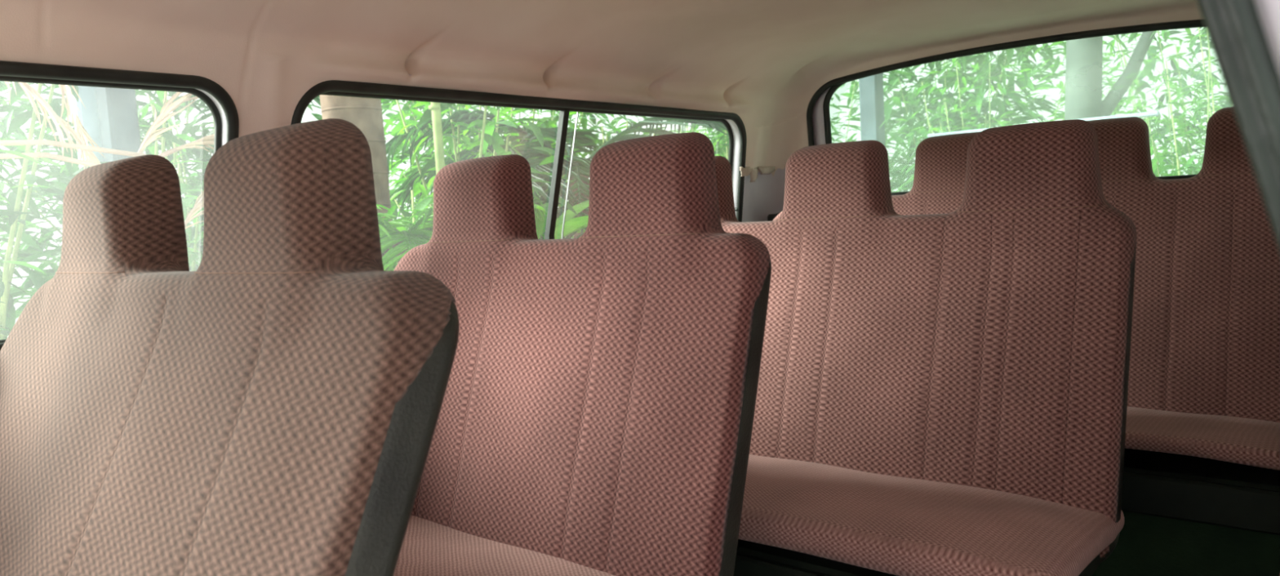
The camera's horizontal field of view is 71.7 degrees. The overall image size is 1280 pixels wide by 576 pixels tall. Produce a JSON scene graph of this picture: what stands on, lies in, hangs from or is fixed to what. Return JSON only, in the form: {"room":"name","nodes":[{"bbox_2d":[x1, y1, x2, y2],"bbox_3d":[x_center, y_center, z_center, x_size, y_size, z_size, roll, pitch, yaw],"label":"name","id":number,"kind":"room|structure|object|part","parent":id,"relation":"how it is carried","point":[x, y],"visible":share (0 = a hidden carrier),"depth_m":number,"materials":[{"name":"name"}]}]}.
{"room":"vehicle interior","nodes":[
{"label":"vehicle interior","id":0,"kind":"room"},
{"bbox_2d":[408,74,785,222],"bbox_3d":[-0.737,0.185,2.194,0.168,1.489,4.288,1,7,40],"label":"wall","id":1,"kind":"structure","parent":0,"point":[764,197],"depth_m":3.74,"materials":[{"name":"paint"}]},
{"bbox_2d":[0,60,239,351],"bbox_3d":[-1.232,-0.133,1.612,0.182,0.539,1.001,1,7,40],"label":"window","id":2,"kind":"structure","parent":1,"relation":"in","point":[223,108],"depth_m":1.77,"materials":[{"name":"black rubber"}]},
{"bbox_2d":[290,80,746,239],"bbox_3d":[-0.205,-0.312,2.849,0.186,0.553,1.998,1,7,40],"label":"window","id":3,"kind":"structure","parent":1,"relation":"in","point":[735,126],"depth_m":2.77,"materials":[{"name":"black rubber"}]},
{"bbox_2d":[739,166,751,176],"bbox_3d":[0.420,-0.467,3.548,0.016,0.038,0.075,1,7,40],"label":"trim","id":4,"kind":"structure","parent":1,"relation":"attached to","point":[745,171],"depth_m":3.54,"materials":[{"name":"plastic"}]},
{"bbox_2d":[749,168,757,182],"bbox_3d":[0.459,-0.460,3.601,0.018,0.057,0.053,1,7,40],"label":"trim","id":5,"kind":"structure","parent":1,"relation":"attached to","point":[753,174],"depth_m":3.60,"materials":[{"name":"plastic"}]},
{"bbox_2d":[757,166,775,174],"bbox_3d":[0.521,-0.487,3.663,0.116,0.032,0.019,-8,7,-43],"label":"trim","id":6,"kind":"structure","parent":1,"relation":"attached to","point":[763,170],"depth_m":3.67,"materials":[{"name":"plastic"}]},
{"bbox_2d":[767,212,780,221],"bbox_3d":[0.572,-0.283,3.704,0.059,0.067,0.129,-4,5,-5],"label":"guide","id":7,"kind":"object","parent":1,"relation":"attached to","point":[771,217],"visible":0.23,"depth_m":3.72,"materials":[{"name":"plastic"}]},
{"bbox_2d":[0,0,1202,176],"bbox_3d":[-0.049,-0.321,1.544,1.967,0.810,4.271,1,7,40],"label":"ceiling","id":8,"kind":"structure","parent":0,"point":[762,62],"depth_m":2.48,"materials":[{"name":"fabric"}]},
{"bbox_3d":[0.045,0.962,1.643,2.040,0.050,4.270,1,7,40],"label":"floor","id":9,"kind":"structure","parent":0,"visible":0},
{"bbox_2d":[0,118,459,575],"bbox_3d":[-0.882,0.426,1.107,1.240,1.218,0.860,1,7,40],"label":"seat","id":10,"kind":"object","parent":9,"relation":"on","point":[272,406],"visible":1,"depth_m":1.08,"materials":[{"name":"beige fabric"}]},
{"bbox_3d":[-0.760,0.349,1.252,1.238,0.730,0.452,1,7,40],"label":"backrest","id":11,"kind":"part","parent":10,"relation":"part of","materials":[{"name":"beige fabric"}]},
{"bbox_2d":[393,132,771,575],"bbox_3d":[-0.367,0.338,1.729,1.100,1.223,0.766,1,7,40],"label":"seat","id":12,"kind":"object","parent":9,"relation":"on","point":[597,414],"visible":0.73,"depth_m":1.69,"materials":[{"name":"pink fabric"}]},
{"bbox_2d":[393,515,615,575],"bbox_3d":[-0.414,0.549,1.676,1.100,0.113,0.580,1,7,40],"label":"seat cushion","id":13,"kind":"object","parent":12,"relation":"on","point":[433,545],"depth_m":1.68,"materials":[{"name":"fabric"}]},
{"bbox_2d":[714,119,1136,575],"bbox_3d":[0.300,0.260,2.162,1.515,1.223,0.761,1,7,40],"label":"seat","id":14,"kind":"object","parent":9,"relation":"on","point":[938,394],"visible":0.61,"depth_m":1.96,"materials":[{"name":"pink fabric"}]},
{"bbox_2d":[737,454,1124,575],"bbox_3d":[0.254,0.471,2.111,1.515,0.113,0.580,1,7,40],"label":"seat cushion","id":15,"kind":"object","parent":14,"relation":"on","point":[802,515],"depth_m":1.75,"materials":[{"name":"fabric"}]},
{"bbox_2d":[772,106,1279,575],"bbox_3d":[1.020,0.138,2.759,1.784,1.270,0.737,1,7,40],"label":"seat","id":16,"kind":"object","parent":9,"relation":"on","point":[1201,495],"visible":0.25,"depth_m":2.43,"materials":[{"name":"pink fabric"}]},
{"bbox_3d":[1.135,0.064,2.895,1.782,0.782,0.354,1,7,40],"label":"backrest","id":17,"kind":"part","parent":16,"relation":"part of","materials":[{"name":"brown fabric"}]},
{"bbox_3d":[0.996,0.617,2.756,1.720,0.320,0.340,1,7,40],"label":"seat","id":18,"kind":"part","parent":16,"relation":"part of","materials":[{"name":"black"}]},
{"bbox_2d":[1124,406,1279,471],"bbox_3d":[0.961,0.364,2.710,1.760,0.091,0.540,1,7,40],"label":"seat cushion","id":19,"kind":"object","parent":16,"relation":"on","point":[1157,438],"depth_m":2.19,"materials":[{"name":"fabric"}]},
{"bbox_3d":[1.344,-0.104,3.196,1.876,1.640,0.102,1,7,40],"label":"wall","id":20,"kind":"structure","parent":0,"visible":0},
{"bbox_2d":[806,19,1204,195],"bbox_3d":[1.333,-0.603,3.141,1.646,0.552,0.097,1,7,40],"label":"window","id":21,"kind":"structure","parent":20,"relation":"in","point":[818,113],"depth_m":3.27,"materials":[{"name":"black rubber"}]},
{"bbox_3d":[1.347,-0.603,3.155,1.640,0.532,0.056,1,7,40],"label":"tailgate frame","id":22,"kind":"part","parent":21,"relation":"part of","materials":[{"name":"paint"}]},
{"bbox_3d":[0.731,0.206,0.982,0.160,1.489,4.288,1,7,40],"label":"wall","id":23,"kind":"structure","parent":0,"visible":0},
{"bbox_2d":[1196,0,1279,253],"bbox_3d":[0.047,0.325,0.107,0.222,1.510,0.755,1,7,40],"label":"van pillar","id":24,"kind":"structure","parent":23,"relation":"in","point":[1244,35],"depth_m":0.34,"materials":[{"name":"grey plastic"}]},
{"label":"outside","id":25,"kind":"structure","parent":0,"visible":0},
{"bbox_3d":[3.131,1.013,5.381,30.000,0.097,28.000,1,7,40],"label":"ground","id":26,"kind":"structure","parent":25,"visible":0},
{"bbox_2d":[0,116,52,340],"bbox_3d":[-2.083,0.521,2.657,1.534,2.262,1.021,1,7,40],"label":"foliage","id":27,"kind":"object","parent":26,"relation":"on","point":[24,264],"visible":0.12,"depth_m":2.70,"materials":[{"name":"green plant"}]},
{"bbox_2d":[0,152,98,166],"bbox_3d":[-1.930,-0.379,2.753,0.026,0.086,0.754,1,7,40],"label":"cane","id":28,"kind":"object","parent":27,"relation":"on","point":[2,156],"visible":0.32,"depth_m":2.81,"materials":[{"name":"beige plant"}]},
{"bbox_2d":[0,139,146,156],"bbox_3d":[-1.933,-0.434,2.748,0.026,0.056,0.752,1,7,40],"label":"cane","id":29,"kind":"object","parent":27,"relation":"on","point":[32,142],"visible":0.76,"depth_m":2.85,"materials":[{"name":"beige plant"}]},
{"bbox_2d":[0,81,68,315],"bbox_3d":[-4.283,-0.218,4.472,2.513,3.506,2.304,1,7,40],"label":"foliage","id":30,"kind":"object","parent":26,"relation":"on","point":[31,294],"visible":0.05,"depth_m":4.84,"materials":[{"name":"green plant"}]},
{"bbox_2d":[72,85,102,168],"bbox_3d":[-2.137,-0.228,3.502,0.100,3.340,0.110,1,7,40],"label":"post","id":31,"kind":"object","parent":26,"relation":"on","point":[87,115],"visible":0.02,"depth_m":3.44,"materials":[{"name":"white paint"}]},
{"bbox_2d":[0,80,194,339],"bbox_3d":[-2.783,0.051,3.419,1.938,2.884,1.788,1,7,40],"label":"foliage","id":32,"kind":"object","parent":26,"relation":"on","point":[15,211],"visible":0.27,"depth_m":3.55,"materials":[{"name":"green plant"}]},
{"bbox_2d":[4,81,100,169],"bbox_3d":[-1.999,-0.606,2.973,0.194,0.462,0.335,-2,5,20],"label":"frond","id":33,"kind":"object","parent":32,"relation":"attached to","point":[29,91],"visible":0.73,"depth_m":2.99,"materials":[{"name":"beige plant"}]},
{"bbox_2d":[58,84,105,168],"bbox_3d":[-1.998,-0.729,3.081,0.151,0.708,0.167,-2,5,11],"label":"frond","id":34,"kind":"object","parent":32,"relation":"hanging from","point":[70,105],"visible":0.43,"depth_m":3.11,"materials":[{"name":"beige plant"}]},
{"bbox_2d":[94,86,141,161],"bbox_3d":[-1.983,-0.281,3.437,0.130,3.440,0.140,0,6,34],"label":"concrete post","id":35,"kind":"object","parent":26,"relation":"on","point":[117,108],"visible":0.02,"depth_m":3.37,"materials":[{"name":"grey concrete"}]},
{"bbox_2d":[51,90,214,271],"bbox_3d":[-2.472,0.112,4.789,1.378,2.612,1.453,-2,5,19],"label":"foliage","id":36,"kind":"object","parent":26,"relation":"on","point":[152,148],"visible":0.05,"depth_m":4.49,"materials":[{"name":"green plant"}]},
{"bbox_2d":[0,83,322,319],"bbox_3d":[-4.664,-0.693,7.656,4.197,4.006,3.885,-5,5,-16],"label":"foliage","id":37,"kind":"object","parent":26,"relation":"on","point":[42,242],"visible":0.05,"depth_m":7.46,"materials":[{"name":"green plant"}]},
{"bbox_2d":[1,88,322,271],"bbox_3d":[-3.439,-0.458,6.444,2.511,3.613,2.087,-3,5,6],"label":"foliage","id":38,"kind":"object","parent":26,"relation":"on","point":[196,128],"visible":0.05,"depth_m":6.21,"materials":[{"name":"green plant"}]},
{"bbox_2d":[319,94,395,271],"bbox_3d":[-1.330,-1.161,4.352,3.280,4.970,2.966,1,7,40],"label":"palm tree","id":39,"kind":"object","parent":26,"relation":"on","point":[366,113],"visible":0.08,"depth_m":4.34,"materials":[{"name":"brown plant"}]},
{"bbox_2d":[137,92,198,153],"bbox_3d":[-1.728,-0.641,3.343,0.277,0.371,0.287,-3,5,6],"label":"frond","id":40,"kind":"object","parent":39,"relation":"attached to","point":[167,108],"visible":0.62,"depth_m":3.30,"materials":[{"name":"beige plant"}]},
{"bbox_2d":[158,133,214,157],"bbox_3d":[-1.676,-0.576,3.496,0.418,0.137,0.218,-6,6,-30],"label":"frond","id":41,"kind":"object","parent":39,"relation":"attached to","point":[208,140],"visible":0.39,"depth_m":3.39,"materials":[{"name":"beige plant"}]},
{"bbox_2d":[184,189,204,229],"bbox_3d":[-1.654,-0.330,3.473,0.247,0.283,0.284,-3,5,2],"label":"frond","id":42,"kind":"object","parent":39,"relation":"attached to","point":[199,204],"visible":0.41,"depth_m":3.40,"materials":[{"name":"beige plant"}]},
{"bbox_2d":[376,176,435,271],"bbox_3d":[-1.032,0.462,3.902,0.944,1.906,0.918,-3,5,0],"label":"foliage","id":43,"kind":"object","parent":26,"relation":"on","point":[401,228],"visible":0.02,"depth_m":4.04,"materials":[{"name":"green plant"}]},
{"bbox_2d":[428,102,444,174],"bbox_3d":[-0.929,-0.291,4.205,0.058,3.200,0.058,1,7,40],"label":"bamboo pole","id":44,"kind":"object","parent":26,"relation":"on","point":[435,108],"visible":0.1,"depth_m":4.16,"materials":[{"name":"yellow plant"}]},
{"bbox_2d":[376,195,546,271],"bbox_3d":[-1.024,0.428,3.991,1.324,1.834,1.183,1,7,40],"label":"fan palm","id":45,"kind":"object","parent":26,"relation":"on","point":[402,242],"visible":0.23,"depth_m":3.72,"materials":[{"name":"green plant"}]},
{"bbox_2d":[390,102,577,266],"bbox_3d":[-0.858,0.242,4.659,1.590,2.373,1.177,1,7,40],"label":"foliage","id":46,"kind":"object","parent":26,"relation":"on","point":[489,136],"visible":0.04,"depth_m":4.43,"materials":[{"name":"green plant"}]},
{"bbox_2d":[383,99,586,239],"bbox_3d":[-1.009,-0.187,5.571,1.358,2.764,1.471,1,7,40],"label":"foliage","id":47,"kind":"object","parent":26,"relation":"on","point":[465,141],"visible":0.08,"depth_m":5.40,"materials":[{"name":"green plant"}]},
{"bbox_2d":[388,105,585,238],"bbox_3d":[-0.900,-0.458,6.885,1.937,3.184,1.856,1,7,40],"label":"foliage","id":48,"kind":"object","parent":26,"relation":"on","point":[506,109],"visible":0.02,"depth_m":6.82,"materials":[{"name":"green plant"}]},
{"bbox_2d":[382,100,644,238],"bbox_3d":[-1.151,-0.859,9.011,3.082,3.877,3.078,1,7,40],"label":"foliage","id":49,"kind":"object","parent":26,"relation":"on","point":[584,120],"visible":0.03,"depth_m":9.04,"materials":[{"name":"green plant"}]},
{"bbox_2d":[380,98,682,238],"bbox_3d":[-1.855,-1.405,11.456,4.862,4.334,3.342,-6,6,-25],"label":"foliage","id":50,"kind":"object","parent":26,"relation":"on","point":[393,117],"visible":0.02,"depth_m":10.96,"materials":[{"name":"green plant"}]},
{"bbox_2d":[385,109,728,239],"bbox_3d":[-0.311,-0.031,5.890,2.903,2.331,2.973,1,7,40],"label":"palm","id":51,"kind":"object","parent":26,"relation":"on","point":[579,191],"visible":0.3,"depth_m":5.65,"materials":[{"name":"green plant"}]},
{"bbox_2d":[533,200,589,239],"bbox_3d":[-0.416,0.417,4.418,1.182,1.698,1.215,1,7,40],"label":"banana plant","id":52,"kind":"object","parent":26,"relation":"on","point":[572,225],"visible":0.11,"depth_m":4.21,"materials":[{"name":"green plant"}]},
{"bbox_2d":[563,127,728,213],"bbox_3d":[0.698,-0.308,8.524,3.312,2.302,3.039,1,7,40],"label":"palm","id":53,"kind":"object","parent":26,"relation":"on","point":[720,135],"visible":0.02,"depth_m":7.38,"materials":[{"name":"green plant"}]},
{"bbox_2d":[569,117,728,236],"bbox_3d":[-0.019,-0.119,6.975,1.450,2.548,1.494,1,7,40],"label":"foliage","id":54,"kind":"object","parent":26,"relation":"on","point":[602,131],"visible":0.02,"depth_m":7.13,"materials":[{"name":"green plant"}]},
{"bbox_2d":[631,115,724,146],"bbox_3d":[0.601,-0.929,9.641,2.074,3.327,1.870,-8,7,-43],"label":"foliage","id":55,"kind":"object","parent":26,"relation":"on","point":[631,116],"visible":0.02,"depth_m":9.24,"materials":[{"name":"green plant"}]},
{"bbox_2d":[697,128,728,159],"bbox_3d":[0.888,-0.321,7.702,1.268,2.693,1.747,1,7,40],"label":"foliage","id":56,"kind":"object","parent":26,"relation":"on","point":[726,132],"visible":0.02,"depth_m":7.39,"materials":[{"name":"green plant"}]},
{"bbox_2d":[676,122,835,156],"bbox_3d":[1.272,-1.355,11.468,2.275,3.770,3.433,-4,5,-12],"label":"foliage","id":57,"kind":"object","parent":26,"relation":"on","point":[695,128],"visible":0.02,"depth_m":10.96,"materials":[{"name":"green plant"}]},
{"bbox_2d":[715,68,913,172],"bbox_3d":[1.420,-0.528,7.337,1.737,2.993,1.776,-6,6,-29],"label":"foliage","id":58,"kind":"object","parent":26,"relation":"on","point":[849,100],"visible":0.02,"depth_m":7.12,"materials":[{"name":"green plant"}]},
{"bbox_2d":[858,72,885,146],"bbox_3d":[1.632,-0.839,6.170,0.160,3.640,0.160,1,7,40],"label":"concrete post","id":59,"kind":"object","parent":26,"relation":"on","point":[871,87],"visible":0.02,"depth_m":6.08,"materials":[{"name":"grey concrete"}]},
{"bbox_2d":[880,71,998,192],"bbox_3d":[2.281,-0.350,5.709,1.391,2.706,1.309,1,7,40],"label":"foliage","id":60,"kind":"object","parent":26,"relation":"on","point":[917,100],"visible":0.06,"depth_m":5.61,"materials":[{"name":"green plant"}]},
{"bbox_2d":[830,35,1129,192],"bbox_3d":[3.218,-1.530,9.284,3.688,4.277,2.906,0,6,37],"label":"foliage","id":61,"kind":"object","parent":26,"relation":"on","point":[894,78],"visible":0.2,"depth_m":8.83,"materials":[{"name":"green plant"}]},
{"bbox_2d":[893,43,1142,190],"bbox_3d":[2.794,-0.566,6.716,1.747,3.030,1.526,1,7,40],"label":"foliage","id":62,"kind":"object","parent":26,"relation":"on","point":[1060,86],"visible":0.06,"depth_m":6.84,"materials":[{"name":"green plant"}]},
{"bbox_2d":[831,28,1211,119],"bbox_3d":[3.122,-1.025,5.807,5.783,3.904,3.904,1,7,40],"label":"tree","id":63,"kind":"object","parent":26,"relation":"on","point":[1084,56],"visible":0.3,"depth_m":5.61,"materials":[{"name":"grey plant"}]},
{"bbox_2d":[927,111,1159,137],"bbox_3d":[2.145,0.108,4.767,1.150,1.966,0.040,1,7,40],"label":"rail","id":64,"kind":"object","parent":26,"relation":"on","point":[1154,113],"visible":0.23,"depth_m":4.45,"materials":[{"name":"white paint"}]},
{"bbox_2d":[1005,28,1228,176],"bbox_3d":[3.817,-0.756,6.535,2.008,3.238,1.840,-3,5,1],"label":"foliage","id":65,"kind":"object","parent":26,"relation":"on","point":[1157,168],"visible":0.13,"depth_m":6.32,"materials":[{"name":"green plant"}]},
{"bbox_2d":[1032,26,1231,174],"bbox_3d":[5.831,-1.423,7.126,3.791,4.350,4.043,-6,6,-29],"label":"foliage","id":66,"kind":"object","parent":26,"relation":"on","point":[1204,43],"visible":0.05,"depth_m":7.43,"materials":[{"name":"green plant"}]},
{"bbox_2d":[1111,27,1230,175],"bbox_3d":[3.276,-0.301,4.782,1.120,2.669,1.466,-2,5,19],"label":"foliage","id":67,"kind":"object","parent":26,"relation":"on","point":[1206,79],"visible":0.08,"depth_m":5.00,"materials":[{"name":"green plant"}]}
]}

